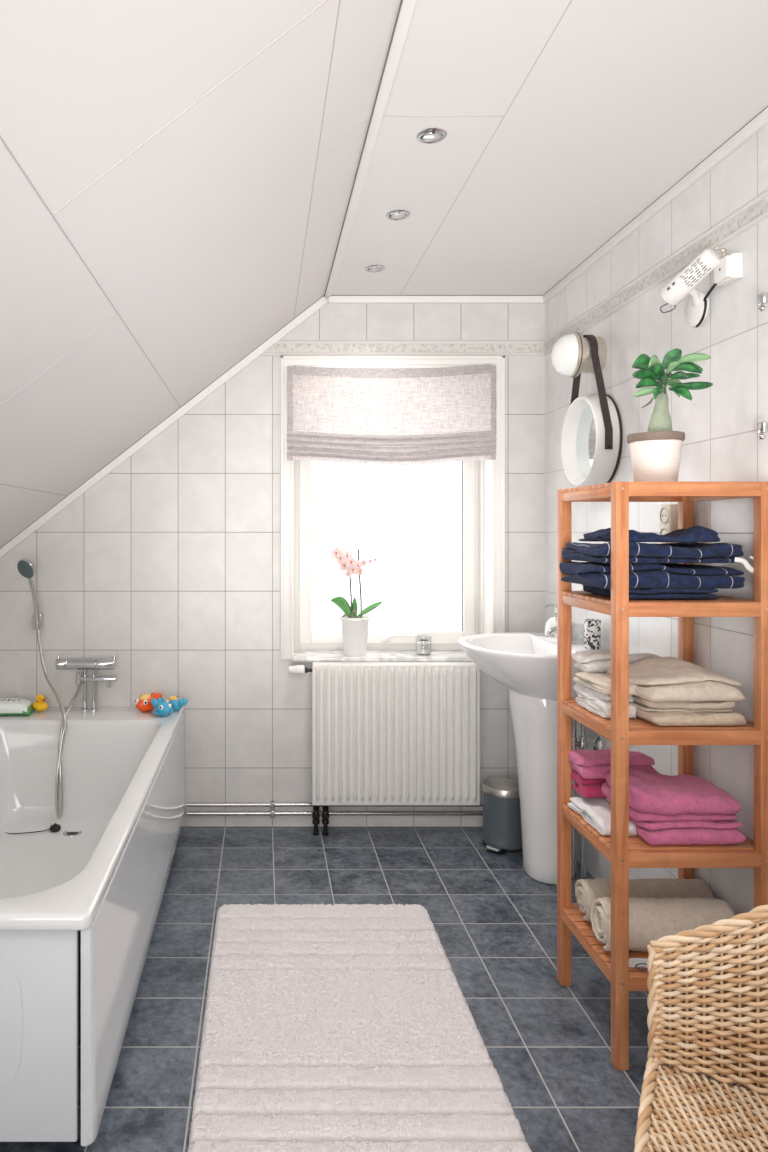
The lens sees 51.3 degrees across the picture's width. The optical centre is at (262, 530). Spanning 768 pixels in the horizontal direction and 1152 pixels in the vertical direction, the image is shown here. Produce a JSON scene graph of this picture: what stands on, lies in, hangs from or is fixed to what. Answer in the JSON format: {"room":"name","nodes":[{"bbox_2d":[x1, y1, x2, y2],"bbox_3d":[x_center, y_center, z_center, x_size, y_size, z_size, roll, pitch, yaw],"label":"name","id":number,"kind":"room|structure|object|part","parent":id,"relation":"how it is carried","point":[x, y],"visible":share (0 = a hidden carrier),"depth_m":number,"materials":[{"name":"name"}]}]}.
{"room":"bathroom","nodes":[
{"label":"bathroom","id":0,"kind":"room"},
{"bbox_2d":[0,0,399,547],"bbox_3d":[-0.495,-0.459,1.115,1.508,1.203,4.431,0,0,0],"label":"ceiling","id":1,"kind":"structure","parent":0,"point":[177,176],"depth_m":1.57,"materials":[{"name":"paint"}]},
{"bbox_2d":[0,297,544,826],"bbox_3d":[0.024,-0.044,3.416,2.547,2.600,0.170,0,0,0],"label":"wall","id":2,"kind":"structure","parent":0,"point":[168,565],"depth_m":3.33,"materials":[{"name":"tile"}]},
{"bbox_2d":[17,559,43,629],"bbox_3d":[-0.964,0.262,3.250,0.082,0.299,0.160,0,0,0],"label":"shower","id":3,"kind":"object","parent":2,"relation":"attached to","point":[26,568],"visible":1,"depth_m":3.23,"materials":[{"name":"silver metal"}]},
{"bbox_3d":[-0.967,0.156,3.194,0.080,0.073,0.034,0,0,28],"label":"spray plate","id":4,"kind":"part","parent":3,"relation":"part of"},
{"bbox_3d":[-0.947,0.298,3.244,0.024,0.228,0.064,0,0,29],"label":"handle","id":5,"kind":"part","parent":3,"relation":"part of","materials":[{"name":"silver metal"}]},
{"bbox_2d":[0,295,327,557],"bbox_3d":[-0.438,-0.435,3.324,1.424,1.126,0.014,0,0,0],"label":"trim","id":6,"kind":"structure","parent":2,"relation":"attached to","point":[322,301],"depth_m":3.32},
{"bbox_2d":[270,801,274,816],"bbox_3d":[0.040,1.175,3.317,0.018,0.062,0.028,0,0,0],"label":"clip","id":7,"kind":"object","parent":2,"relation":"attached to","point":[272,803],"visible":1,"depth_m":3.30,"materials":[{"name":"metal"}]},
{"bbox_2d":[187,803,482,806],"bbox_3d":[0.435,1.155,3.315,1.510,0.017,0.017,0,0,0],"label":"pipe","id":8,"kind":"object","parent":2,"relation":"attached to","point":[188,804],"visible":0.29,"depth_m":3.31,"materials":[{"name":"metal"}]},
{"bbox_2d":[187,811,482,814],"bbox_3d":[0.435,1.192,3.315,1.510,0.017,0.017,0,0,0],"label":"pipe","id":9,"kind":"object","parent":2,"relation":"attached to","point":[188,812],"visible":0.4,"depth_m":3.31,"materials":[{"name":"metal"}]},
{"bbox_2d":[289,662,479,835],"bbox_3d":[0.498,0.901,3.270,0.784,0.708,0.121,0,0,0],"label":"radiator","id":10,"kind":"object","parent":2,"relation":"attached to","point":[384,733],"visible":0.99,"depth_m":3.22,"materials":[{"name":"metal"}]},
{"bbox_2d":[280,355,504,661],"bbox_3d":[0.547,-0.097,3.413,0.948,1.288,0.254,0,0,0],"label":"window","id":11,"kind":"structure","parent":2,"relation":"in","point":[482,481],"depth_m":3.33,"materials":[{"name":"white paint"}]},
{"bbox_2d":[331,547,382,655],"bbox_3d":[0.386,0.297,3.338,0.206,0.461,0.135,0,0,-26],"label":"potted orchid","id":12,"kind":"object","parent":11,"relation":"on","point":[354,626],"visible":1,"depth_m":3.31,"materials":[{"name":"white ceramic"}]},
{"bbox_3d":[0.310,0.092,3.313,0.053,0.051,0.014,0,0,35],"label":"flower","id":13,"kind":"part","parent":12,"relation":"part of","materials":[{"name":"pink plant"}]},
{"bbox_3d":[0.328,0.114,3.308,0.050,0.050,0.007,0,0,8],"label":"flower","id":14,"kind":"part","parent":12,"relation":"part of","materials":[{"name":"pink plant"}]},
{"bbox_3d":[0.344,0.144,3.313,0.053,0.052,0.009,0,0,20],"label":"flower","id":15,"kind":"part","parent":12,"relation":"part of","materials":[{"name":"pink plant"}]},
{"bbox_3d":[0.354,0.104,3.323,0.055,0.052,0.018,0,0,-9],"label":"flower","id":16,"kind":"part","parent":12,"relation":"part of","materials":[{"name":"pink plant"}]},
{"bbox_3d":[0.361,0.178,3.313,0.033,0.032,0.006,0,0,20],"label":"flower","id":17,"kind":"part","parent":12,"relation":"part of","materials":[{"name":"pink plant"}]},
{"bbox_3d":[0.371,0.130,3.313,0.055,0.054,0.010,0,0,-17],"label":"flower","id":18,"kind":"part","parent":12,"relation":"part of","materials":[{"name":"pink plant"}]},
{"bbox_3d":[0.379,0.161,3.313,0.050,0.049,0.008,0,0,0],"label":"flower","id":19,"kind":"part","parent":12,"relation":"part of","materials":[{"name":"pink plant"}]},
{"bbox_3d":[0.392,0.447,3.345,0.128,0.162,0.128,0,0,0],"label":"pot","id":20,"kind":"part","parent":12,"relation":"part of","materials":[{"name":"white ceramic"}]},
{"bbox_3d":[0.410,0.170,3.323,0.038,0.036,0.009,0,0,-15],"label":"flower","id":21,"kind":"part","parent":12,"relation":"part of","materials":[{"name":"pink plant"}]},
{"bbox_3d":[0.427,0.135,3.333,0.033,0.032,0.007,0,0,-21],"label":"flower","id":22,"kind":"part","parent":12,"relation":"part of","materials":[{"name":"pink plant"}]},
{"bbox_3d":[0.548,0.537,3.388,0.846,0.020,0.204,0,0,0],"label":"sill","id":23,"kind":"part","parent":11,"relation":"part of","materials":[{"name":"stone"}]},
{"bbox_3d":[0.548,-0.076,3.488,0.779,1.154,0.044,0,0,0],"label":"sash","id":24,"kind":"part","parent":11,"relation":"part of","materials":[{"name":"glass"}]},
{"bbox_2d":[287,364,496,465],"bbox_3d":[0.537,-0.485,3.291,0.876,0.425,0.051,0,0,0],"label":"blind","id":25,"kind":"object","parent":11,"relation":"attached to","point":[382,415],"visible":1,"depth_m":3.27,"materials":[{"name":"fabric"}]},
{"bbox_2d":[381,633,417,641],"bbox_3d":[0.595,0.468,3.442,0.162,0.038,0.050,0,0,0],"label":"handle","id":26,"kind":"object","parent":11,"relation":"attached to","point":[386,637],"visible":1,"depth_m":3.42,"materials":[{"name":"white plastic"}]},
{"bbox_2d":[417,639,429,653],"bbox_3d":[0.687,0.487,3.360,0.066,0.080,0.066,0,0,0],"label":"candle jar","id":27,"kind":"object","parent":11,"relation":"on","point":[422,647],"visible":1,"depth_m":3.33,"materials":[{"name":"clear glass"}]},
{"bbox_2d":[260,340,544,355],"bbox_3d":[0.564,-0.776,3.326,1.265,0.068,0.010,0,0,0],"label":"trim","id":28,"kind":"structure","parent":2,"relation":"attached to","point":[281,347],"depth_m":3.33,"materials":[{"name":"tile"}]},
{"bbox_2d":[329,295,542,302],"bbox_3d":[0.728,-0.982,3.324,0.939,0.032,0.014,0,0,0],"label":"trim","id":29,"kind":"structure","parent":2,"relation":"attached to","point":[334,298],"depth_m":3.32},
{"bbox_2d":[0,827,753,1151],"bbox_3d":[0.024,1.306,1.115,2.547,0.100,4.631,0,0,0],"label":"floor","id":30,"kind":"structure","parent":0,"point":[547,1042],"depth_m":2.23,"materials":[{"name":"tile"}]},
{"bbox_2d":[0,707,185,1145],"bbox_3d":[-0.738,1.000,2.425,0.821,0.512,1.809,0,0,0],"label":"bathtub","id":31,"kind":"object","parent":30,"relation":"on","point":[95,885],"visible":1,"depth_m":1.94,"materials":[{"name":"ceramic"}]},
{"bbox_2d":[0,698,34,715],"bbox_3d":[-1.044,0.714,3.190,0.211,0.062,0.111,0,0,-4],"label":"packet","id":32,"kind":"object","parent":31,"relation":"on","point":[8,706],"visible":1,"depth_m":3.15,"materials":[{"name":"white plastic"}]},
{"bbox_2d":[5,823,60,833],"bbox_3d":[-0.944,0.935,2.989,0.353,0.398,0.113,0,0,20],"label":"plug","id":33,"kind":"object","parent":31,"relation":"in","point":[55,827],"visible":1,"depth_m":2.95,"materials":[{"name":"black rubber"}]},
{"bbox_3d":[-0.957,0.934,2.989,0.334,0.396,0.102,0,0,23],"label":"cord","id":34,"kind":"part","parent":33,"relation":"part of","materials":[{"name":"metal"}]},
{"bbox_3d":[-0.756,0.991,1.553,0.780,0.426,0.019,0,0,0],"label":"panel","id":35,"kind":"part","parent":31,"relation":"part of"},
{"bbox_2d":[32,694,47,710],"bbox_3d":[-0.918,0.708,3.235,0.064,0.069,0.050,0,0,0],"label":"rubber duck","id":36,"kind":"object","parent":31,"relation":"on","point":[39,705],"visible":1,"depth_m":3.22},
{"bbox_2d":[55,655,117,709],"bbox_3d":[-0.731,0.629,3.259,0.254,0.228,0.054,0,0,0],"label":"mixer","id":37,"kind":"object","parent":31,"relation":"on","point":[84,664],"visible":1,"depth_m":3.25,"materials":[{"name":"silver metal"}]},
{"bbox_2d":[37,630,80,818],"bbox_3d":[-0.847,0.749,3.121,0.190,0.688,0.295,0,0,0],"label":"shower hose","id":38,"kind":"object","parent":37,"relation":"attached to","point":[58,781],"visible":1,"depth_m":3.04,"materials":[{"name":"metal"}]},
{"bbox_3d":[-0.690,0.618,3.253,0.171,0.063,0.042,0,0,0],"label":"spout","id":39,"kind":"part","parent":37,"relation":"part of","materials":[{"name":"silver metal"}]},
{"bbox_2d":[0,707,183,951],"bbox_3d":[-0.742,0.941,2.425,0.813,0.394,1.809,0,0,0],"label":"basin","id":40,"kind":"object","parent":31,"relation":"in","point":[94,883],"depth_m":2.74,"materials":[{"name":"ceramic"}]},
{"bbox_3d":[-0.342,0.991,2.433,0.030,0.430,1.789,0,0,0],"label":"panel","id":41,"kind":"part","parent":31,"relation":"part of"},
{"bbox_2d":[135,692,161,711],"bbox_3d":[-0.479,0.707,3.249,0.091,0.073,0.122,0,0,19],"label":"fish","id":42,"kind":"object","parent":31,"relation":"on","point":[143,704],"visible":0.92,"depth_m":3.21},
{"bbox_2d":[151,697,173,715],"bbox_3d":[-0.405,0.708,3.173,0.084,0.072,0.112,0,0,-18],"label":"toy whale","id":43,"kind":"object","parent":31,"relation":"on","point":[162,708],"visible":1,"depth_m":3.14,"materials":[{"name":"plastic"}]},
{"bbox_2d":[165,696,187,710],"bbox_3d":[-0.357,0.713,3.247,0.100,0.060,0.075,0,0,19],"label":"toy whale","id":44,"kind":"object","parent":31,"relation":"on","point":[177,703],"visible":0.84,"depth_m":3.23,"materials":[{"name":"plastic"}]},
{"bbox_2d":[188,903,531,1151],"bbox_3d":[0.193,1.238,2.003,0.692,0.032,1.179,0,0,0],"label":"bath mat","id":45,"kind":"object","parent":30,"relation":"on","point":[336,1027],"visible":1,"depth_m":1.88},
{"bbox_2d":[482,778,521,854],"bbox_3d":[0.964,1.127,3.134,0.180,0.257,0.195,0,0,0],"label":"pedal bin","id":46,"kind":"object","parent":30,"relation":"on","point":[502,834],"visible":0.8,"depth_m":3.07,"materials":[{"name":"metal"}]},
{"bbox_3d":[0.968,1.020,3.145,0.172,0.043,0.172,0,0,0],"label":"lid","id":47,"kind":"part","parent":46,"relation":"part of","materials":[{"name":"metal"}]},
{"bbox_2d":[458,617,598,884],"bbox_3d":[0.951,0.786,2.885,0.439,0.940,0.604,0,0,0],"label":"basin","id":48,"kind":"object","parent":30,"relation":"on","point":[525,663],"visible":0.62,"depth_m":2.79,"materials":[{"name":"white ceramic"}]},
{"bbox_3d":[0.951,0.505,2.885,0.439,0.190,0.604,0,0,0],"label":"bowl","id":49,"kind":"part","parent":48,"relation":"part of","materials":[{"name":"white ceramic"}]},
{"bbox_2d":[544,604,556,636],"bbox_3d":[1.150,0.348,3.085,0.091,0.124,0.088,0,0,0],"label":"soap dispenser","id":50,"kind":"object","parent":48,"relation":"on","point":[551,622],"visible":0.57,"depth_m":3.07,"materials":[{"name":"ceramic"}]},
{"bbox_2d":[544,617,556,636],"bbox_3d":[1.151,0.373,3.085,0.088,0.074,0.088,0,0,0],"label":"bottle","id":51,"kind":"object","parent":50,"relation":"on","point":[550,623],"depth_m":3.07,"materials":[{"name":"plastic"}]},
{"bbox_2d":[545,617,575,643],"bbox_3d":[1.093,0.363,2.885,0.111,0.094,0.054,0,0,0],"label":"mixer tap","id":52,"kind":"object","parent":48,"relation":"on","point":[553,630],"depth_m":2.87,"materials":[{"name":"silver metal"}]},
{"bbox_2d":[584,619,600,649],"bbox_3d":[1.150,0.360,2.740,0.055,0.100,0.055,0,0,0],"label":"tumbler","id":53,"kind":"object","parent":48,"relation":"on","point":[592,627],"visible":1,"depth_m":2.72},
{"bbox_2d":[557,482,767,1069],"bbox_3d":[1.006,0.570,2.011,0.368,1.371,0.370,0,0,0],"label":"wooden shelf unit","id":54,"kind":"object","parent":30,"relation":"on","point":[624,851],"visible":0.77,"depth_m":1.84,"materials":[{"name":"brown wood"}]},
{"bbox_3d":[0.837,0.570,2.181,0.030,1.371,0.030,0,0,0],"label":"post","id":55,"kind":"part","parent":54,"relation":"part of","materials":[{"name":"brown wood"}]},
{"bbox_3d":[0.834,1.060,2.011,0.020,0.024,0.311,0,0,0],"label":"rail","id":56,"kind":"part","parent":54,"relation":"part of","materials":[{"name":"brown wood"}]},
{"bbox_3d":[0.834,0.773,2.011,0.020,0.024,0.311,0,0,0],"label":"rail","id":57,"kind":"part","parent":54,"relation":"part of","materials":[{"name":"brown wood"}]},
{"bbox_3d":[0.834,0.487,2.011,0.020,0.024,0.311,0,0,0],"label":"rail","id":58,"kind":"part","parent":54,"relation":"part of","materials":[{"name":"brown wood"}]},
{"bbox_3d":[0.834,0.189,2.011,0.020,0.024,0.311,0,0,0],"label":"rail","id":59,"kind":"part","parent":54,"relation":"part of","materials":[{"name":"brown wood"}]},
{"bbox_3d":[0.834,-0.093,2.011,0.020,0.024,0.311,0,0,0],"label":"rail","id":60,"kind":"part","parent":54,"relation":"part of","materials":[{"name":"brown wood"}]},
{"bbox_2d":[567,797,636,835],"bbox_3d":[0.874,0.732,2.029,0.095,0.037,0.226,0,0,0],"label":"folded cloth","id":61,"kind":"object","parent":54,"relation":"on","point":[596,812],"visible":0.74,"depth_m":2.02,"materials":[{"name":"white fabric"}]},
{"bbox_2d":[570,770,606,797],"bbox_3d":[0.947,0.680,2.127,0.201,0.061,0.117,0,0,0],"label":"folded towel","id":62,"kind":"object","parent":61,"relation":"on","point":[587,788],"visible":0.35,"depth_m":2.09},
{"bbox_2d":[568,749,659,778],"bbox_3d":[0.943,0.629,2.125,0.213,0.055,0.132,0,0,0],"label":"folded towel","id":63,"kind":"object","parent":62,"relation":"on","point":[590,764],"visible":0.66,"depth_m":2.08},
{"bbox_2d":[574,683,636,718],"bbox_3d":[0.883,0.433,2.029,0.095,0.062,0.208,0,0,0],"label":"folded towel","id":64,"kind":"object","parent":54,"relation":"on","point":[598,703],"visible":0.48,"depth_m":1.98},
{"bbox_2d":[573,672,637,694],"bbox_3d":[0.887,0.389,2.018,0.107,0.032,0.201,0,0,0],"label":"folded towel","id":65,"kind":"object","parent":64,"relation":"on","point":[600,682],"visible":0.66,"depth_m":2.00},
{"bbox_2d":[571,649,659,672],"bbox_3d":[0.966,0.349,2.126,0.234,0.055,0.102,0,0,0],"label":"folded towel","id":66,"kind":"object","parent":65,"relation":"on","point":[597,661],"visible":0.49,"depth_m":2.10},
{"bbox_3d":[0.837,0.570,1.842,0.030,1.371,0.030,0,0,0],"label":"post","id":67,"kind":"part","parent":54,"relation":"part of","materials":[{"name":"brown wood"}]},
{"bbox_3d":[1.006,-0.098,2.182,0.310,0.034,0.020,0,0,0],"label":"cross rail","id":68,"kind":"part","parent":54,"relation":"part of","materials":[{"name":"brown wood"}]},
{"bbox_2d":[629,958,647,969],"bbox_3d":[0.958,1.025,1.858,0.202,0.023,0.019,0,0,0],"label":"folded cloth","id":69,"kind":"object","parent":54,"relation":"on","point":[633,962],"visible":0.25,"depth_m":1.86,"materials":[{"name":"white fabric"}]},
{"bbox_2d":[635,963,646,969],"bbox_3d":[0.894,1.026,1.850,0.035,0.016,0.003,0,0,0],"label":"print","id":70,"kind":"object","parent":69,"relation":"attached to","point":[636,964],"depth_m":1.85},
{"bbox_3d":[1.006,1.056,1.839,0.310,0.034,0.020,0,0,0],"label":"cross rail","id":71,"kind":"part","parent":54,"relation":"part of","materials":[{"name":"brown wood"}]},
{"bbox_2d":[575,878,713,921],"bbox_3d":[1.012,0.982,2.090,0.336,0.104,0.104,0,0,0],"label":"rolled towel","id":72,"kind":"object","parent":54,"relation":"on","point":[587,891],"visible":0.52,"depth_m":2.07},
{"bbox_2d":[583,585,718,599],"bbox_3d":[0.975,0.150,1.996,0.244,0.031,0.245,0,0,0],"label":"folded towel","id":73,"kind":"object","parent":54,"relation":"on","point":[634,593],"visible":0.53,"depth_m":1.88,"materials":[{"name":"blue fabric"}]},
{"bbox_2d":[559,561,744,588],"bbox_3d":[0.983,0.107,2.007,0.370,0.064,0.279,0,0,0],"label":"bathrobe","id":74,"kind":"object","parent":73,"relation":"on","point":[594,574],"visible":0.81,"depth_m":1.89,"materials":[{"name":"blue fabric"}]},
{"bbox_2d":[562,541,743,562],"bbox_3d":[0.987,0.051,2.008,0.361,0.056,0.282,0,0,0],"label":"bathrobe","id":75,"kind":"object","parent":74,"relation":"on","point":[680,552],"visible":0.84,"depth_m":1.88,"materials":[{"name":"blue fabric"}]},
{"bbox_2d":[579,526,719,541],"bbox_3d":[0.970,0.007,1.990,0.284,0.040,0.235,0,0,0],"label":"folded towel","id":76,"kind":"object","parent":75,"relation":"on","point":[695,533],"visible":0.84,"depth_m":1.89,"materials":[{"name":"blue fabric"}]},
{"bbox_2d":[734,556,753,572],"bbox_3d":[1.153,0.080,1.865,0.059,0.042,0.018,0,0,0],"label":"belt","id":77,"kind":"object","parent":75,"relation":"hanging from","point":[746,564],"visible":0.73,"depth_m":1.86,"materials":[{"name":"fabric"}]},
{"bbox_2d":[590,897,734,951],"bbox_3d":[0.992,0.974,1.948,0.321,0.119,0.121,0,0,0],"label":"rolled towel","id":78,"kind":"object","parent":54,"relation":"on","point":[650,919],"visible":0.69,"depth_m":1.91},
{"bbox_2d":[627,348,712,481],"bbox_3d":[1.021,-0.286,1.977,0.202,0.342,0.148,0,0,0],"label":"plant","id":79,"kind":"object","parent":54,"relation":"on","point":[655,453],"visible":0.96,"depth_m":1.95,"materials":[{"name":"green plant"}]},
{"bbox_3d":[0.993,-0.172,1.985,0.121,0.114,0.121,0,0,0],"label":"pot","id":80,"kind":"part","parent":79,"relation":"part of","materials":[{"name":"white"}]},
{"bbox_3d":[1.007,-0.381,1.984,0.045,0.094,0.019,0,0,-22],"label":"stem","id":81,"kind":"part","parent":79,"relation":"part of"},
{"bbox_2d":[609,803,745,845],"bbox_3d":[1.026,0.722,1.959,0.250,0.057,0.201,0,0,0],"label":"folded towel","id":82,"kind":"object","parent":54,"relation":"on","point":[676,832],"visible":0.45,"depth_m":1.87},
{"bbox_2d":[601,770,740,821],"bbox_3d":[1.015,0.660,1.966,0.267,0.081,0.211,0,0,0],"label":"folded towel","id":83,"kind":"object","parent":82,"relation":"on","point":[653,797],"visible":0.85,"depth_m":1.89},
{"bbox_3d":[1.175,0.570,2.181,0.030,1.371,0.030,0,0,0],"label":"post","id":84,"kind":"part","parent":54,"relation":"part of","materials":[{"name":"brown wood"}]},
{"bbox_2d":[636,708,745,725],"bbox_3d":[1.033,0.449,1.981,0.239,0.032,0.263,0,0,0],"label":"folded towel","id":85,"kind":"object","parent":54,"relation":"on","point":[668,718],"visible":0.49,"depth_m":1.86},
{"bbox_2d":[630,695,735,711],"bbox_3d":[1.029,0.419,1.983,0.234,0.036,0.232,0,0,0],"label":"folded towel","id":86,"kind":"object","parent":85,"relation":"on","point":[643,704],"visible":0.53,"depth_m":1.88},
{"bbox_2d":[606,657,745,701],"bbox_3d":[1.028,0.366,1.970,0.250,0.081,0.240,0,0,0],"label":"folded towel","id":87,"kind":"object","parent":86,"relation":"on","point":[660,679],"visible":0.9,"depth_m":1.88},
{"bbox_3d":[1.006,0.768,1.839,0.310,0.034,0.020,0,0,0],"label":"cross rail","id":88,"kind":"part","parent":54,"relation":"part of","materials":[{"name":"brown wood"}]},
{"bbox_3d":[1.006,0.482,1.839,0.310,0.034,0.020,0,0,0],"label":"cross rail","id":89,"kind":"part","parent":54,"relation":"part of","materials":[{"name":"brown wood"}]},
{"bbox_3d":[1.006,0.183,1.839,0.310,0.034,0.020,0,0,0],"label":"cross rail","id":90,"kind":"part","parent":54,"relation":"part of","materials":[{"name":"brown wood"}]},
{"bbox_3d":[1.006,-0.098,1.839,0.310,0.034,0.020,0,0,0],"label":"cross rail","id":91,"kind":"part","parent":54,"relation":"part of","materials":[{"name":"brown wood"}]},
{"bbox_3d":[1.178,-0.093,2.011,0.020,0.024,0.311,0,0,0],"label":"rail","id":92,"kind":"part","parent":54,"relation":"part of","materials":[{"name":"brown wood"}]},
{"bbox_3d":[1.175,0.570,1.842,0.030,1.371,0.030,0,0,0],"label":"post","id":93,"kind":"part","parent":54,"relation":"part of","materials":[{"name":"brown wood"}]},
{"bbox_2d":[634,905,767,1151],"bbox_3d":[0.712,0.838,0.879,0.541,0.836,0.581,0,0,27],"label":"wicker armchair","id":94,"kind":"object","parent":30,"relation":"on","point":[707,1000],"visible":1,"depth_m":1.17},
{"bbox_3d":[0.698,0.835,0.886,0.496,0.036,0.504,0,0,27],"label":"seat","id":95,"kind":"part","parent":94,"relation":"part of","materials":[{"name":"wicker"}]},
{"bbox_3d":[0.712,0.626,0.879,0.502,0.393,0.541,0,0,27],"label":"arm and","id":96,"kind":"part","parent":94,"relation":"part of","materials":[{"name":"wicker"}]},
{"bbox_2d":[324,0,767,294],"bbox_3d":[0.728,-1.037,1.115,0.939,0.080,4.431,0,0,0],"label":"ceiling","id":97,"kind":"structure","parent":0,"point":[563,121],"depth_m":1.93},
{"bbox_2d":[324,0,416,296],"bbox_3d":[0.274,-0.994,1.115,0.029,0.007,4.431,0,0,0],"label":"trim","id":98,"kind":"structure","parent":97,"relation":"attached to","point":[406,7],"depth_m":1.90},
{"bbox_2d":[365,265,384,271],"bbox_3d":[0.424,-0.993,2.977,0.075,0.010,0.075,0,0,0],"label":"recessed light","id":99,"kind":"object","parent":97,"relation":"in","point":[372,268],"visible":1,"depth_m":2.96,"materials":[{"name":"silver metal"}]},
{"bbox_2d":[386,210,409,219],"bbox_3d":[0.424,-0.993,2.472,0.075,0.010,0.075,0,0,0],"label":"recessed light","id":100,"kind":"object","parent":97,"relation":"in","point":[395,214],"visible":1,"depth_m":2.46,"materials":[{"name":"silver metal"}]},
{"bbox_2d":[416,128,446,143],"bbox_3d":[0.424,-0.993,1.977,0.075,0.010,0.075,0,0,0],"label":"recessed light","id":101,"kind":"object","parent":97,"relation":"in","point":[430,135],"visible":1,"depth_m":1.97,"materials":[{"name":"silver metal"}]},
{"bbox_2d":[545,124,767,914],"bbox_3d":[1.247,-0.044,1.065,0.100,2.600,4.531,0,0,0],"label":"wall","id":102,"kind":"structure","parent":0,"point":[721,443],"depth_m":2.14,"materials":[{"name":"tile"}]},
{"bbox_2d":[572,826,575,879],"bbox_3d":[1.096,1.135,2.804,0.011,0.187,0.077,0,0,0],"label":"pipe","id":103,"kind":"object","parent":102,"relation":"attached to","point":[573,829],"depth_m":2.82,"materials":[{"name":"silver metal"}]},
{"bbox_2d":[572,780,575,796],"bbox_3d":[1.096,0.907,2.804,0.011,0.056,0.077,0,0,0],"label":"pipe","id":104,"kind":"object","parent":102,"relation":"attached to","point":[573,791],"depth_m":2.82,"materials":[{"name":"silver metal"}]},
{"bbox_2d":[551,332,606,377],"bbox_3d":[1.113,-0.625,2.790,0.168,0.159,0.159,0,0,0],"label":"wall lamp","id":105,"kind":"object","parent":102,"relation":"attached to","point":[571,353],"visible":0.96,"depth_m":2.74,"materials":[{"name":"white glass"}]},
{"bbox_3d":[1.061,-0.625,2.790,0.064,0.150,0.150,0,0,0],"label":"lamp shade","id":106,"kind":"part","parent":105,"relation":"part of","materials":[{"name":"white glass"}]},
{"bbox_2d":[581,834,584,878],"bbox_3d":[1.128,1.147,2.804,0.011,0.155,0.077,0,0,0],"label":"pipe","id":107,"kind":"object","parent":102,"relation":"attached to","point":[582,837],"depth_m":2.79,"materials":[{"name":"silver metal"}]},
{"bbox_2d":[572,718,602,750],"bbox_3d":[1.143,0.717,2.804,0.106,0.113,0.077,0,0,0],"label":"valve","id":108,"kind":"object","parent":102,"relation":"attached to","point":[584,744],"depth_m":2.79,"materials":[{"name":"silver metal"}]},
{"bbox_2d":[561,335,621,485],"bbox_3d":[1.154,-0.423,2.774,0.084,0.545,0.338,0,0,0],"label":"round mirror","id":109,"kind":"object","parent":102,"relation":"attached to","point":[591,439],"visible":0.96,"depth_m":2.72,"materials":[{"name":"white plastic"}]},
{"bbox_2d":[576,404,595,477],"bbox_3d":[1.164,-0.317,2.775,0.002,0.279,0.279,0,0,0],"label":"mirror glass","id":110,"kind":"object","parent":109,"relation":"attached to","point":[585,422],"depth_m":2.83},
{"bbox_3d":[1.153,-0.317,2.775,0.082,0.326,0.326,0,0,0],"label":"frame","id":111,"kind":"part","parent":109,"relation":"part of","materials":[{"name":"white plastic"}]},
{"bbox_2d":[543,106,767,302],"bbox_3d":[1.190,-0.981,1.115,0.014,0.034,4.431,0,0,0],"label":"trim","id":112,"kind":"structure","parent":102,"relation":"attached to","point":[760,121],"depth_m":2.28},
{"bbox_2d":[544,189,767,355],"bbox_3d":[1.192,-0.776,1.115,0.010,0.068,4.431,0,0,0],"label":"trim","id":113,"kind":"structure","parent":102,"relation":"attached to","point":[755,211],"depth_m":2.28,"materials":[{"name":"tile"}]},
{"bbox_2d":[660,504,677,543],"bbox_3d":[1.176,-0.009,2.262,0.042,0.138,0.060,0,0,0],"label":"double socket","id":114,"kind":"object","parent":102,"relation":"attached to","point":[668,512],"visible":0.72,"depth_m":2.24,"materials":[{"name":"beige plastic"}]},
{"bbox_2d":[660,528,667,543],"bbox_3d":[1.156,0.015,2.262,0.002,0.051,0.051,0,0,0],"label":"outlet","id":115,"kind":"object","parent":114,"relation":"attached to","point":[663,531],"depth_m":2.27,"materials":[{"name":"plastic"}]},
{"bbox_2d":[660,507,668,523],"bbox_3d":[1.156,-0.044,2.262,0.002,0.051,0.051,0,0,0],"label":"outlet","id":116,"kind":"object","parent":114,"relation":"attached to","point":[664,511],"depth_m":2.26,"materials":[{"name":"plastic"}]},
{"bbox_2d":[660,246,726,327],"bbox_3d":[1.137,-0.640,2.087,0.120,0.168,0.230,0,0,0],"label":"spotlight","id":117,"kind":"object","parent":102,"relation":"attached to","point":[684,283],"visible":0.98,"depth_m":2.08,"materials":[{"name":"white plastic"}]},
{"bbox_3d":[1.109,-0.613,2.150,0.022,0.025,0.039,0,0,-45],"label":"pull cord","id":118,"kind":"part","parent":117,"relation":"part of","materials":[{"name":"black rubber"}]},
{"bbox_2d":[667,258,710,289],"bbox_3d":[1.113,-0.660,2.058,0.025,0.079,0.120,0,0,-19],"label":"vent","id":119,"kind":"object","parent":117,"relation":"attached to","point":[698,269],"depth_m":2.05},
{"bbox_2d":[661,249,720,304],"bbox_3d":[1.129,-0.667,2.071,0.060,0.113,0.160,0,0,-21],"label":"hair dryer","id":120,"kind":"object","parent":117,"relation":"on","point":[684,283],"depth_m":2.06,"materials":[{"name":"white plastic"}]},
{"bbox_3d":[1.177,-0.613,2.134,0.059,0.101,0.136,0,0,31],"label":"wall plate","id":121,"kind":"part","parent":117,"relation":"part of","materials":[{"name":"white plastic"}]},
{"bbox_2d":[714,253,742,285],"bbox_3d":[1.178,-0.663,1.992,0.038,0.062,0.071,0,0,0],"label":"junction box","id":122,"kind":"object","parent":102,"relation":"attached to","point":[729,269],"visible":0.91,"depth_m":1.96,"materials":[{"name":"white plastic"}]},
{"bbox_2d":[758,292,767,311],"bbox_3d":[1.179,-0.534,1.832,0.037,0.041,0.028,0,0,0],"label":"chrome hook","id":123,"kind":"object","parent":102,"relation":"attached to","point":[763,297],"visible":1,"depth_m":1.83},
{"bbox_2d":[758,421,767,439],"bbox_3d":[1.179,-0.234,1.832,0.037,0.041,0.028,0,0,0],"label":"chrome hook","id":124,"kind":"object","parent":102,"relation":"attached to","point":[762,426],"visible":1,"depth_m":1.83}
]}

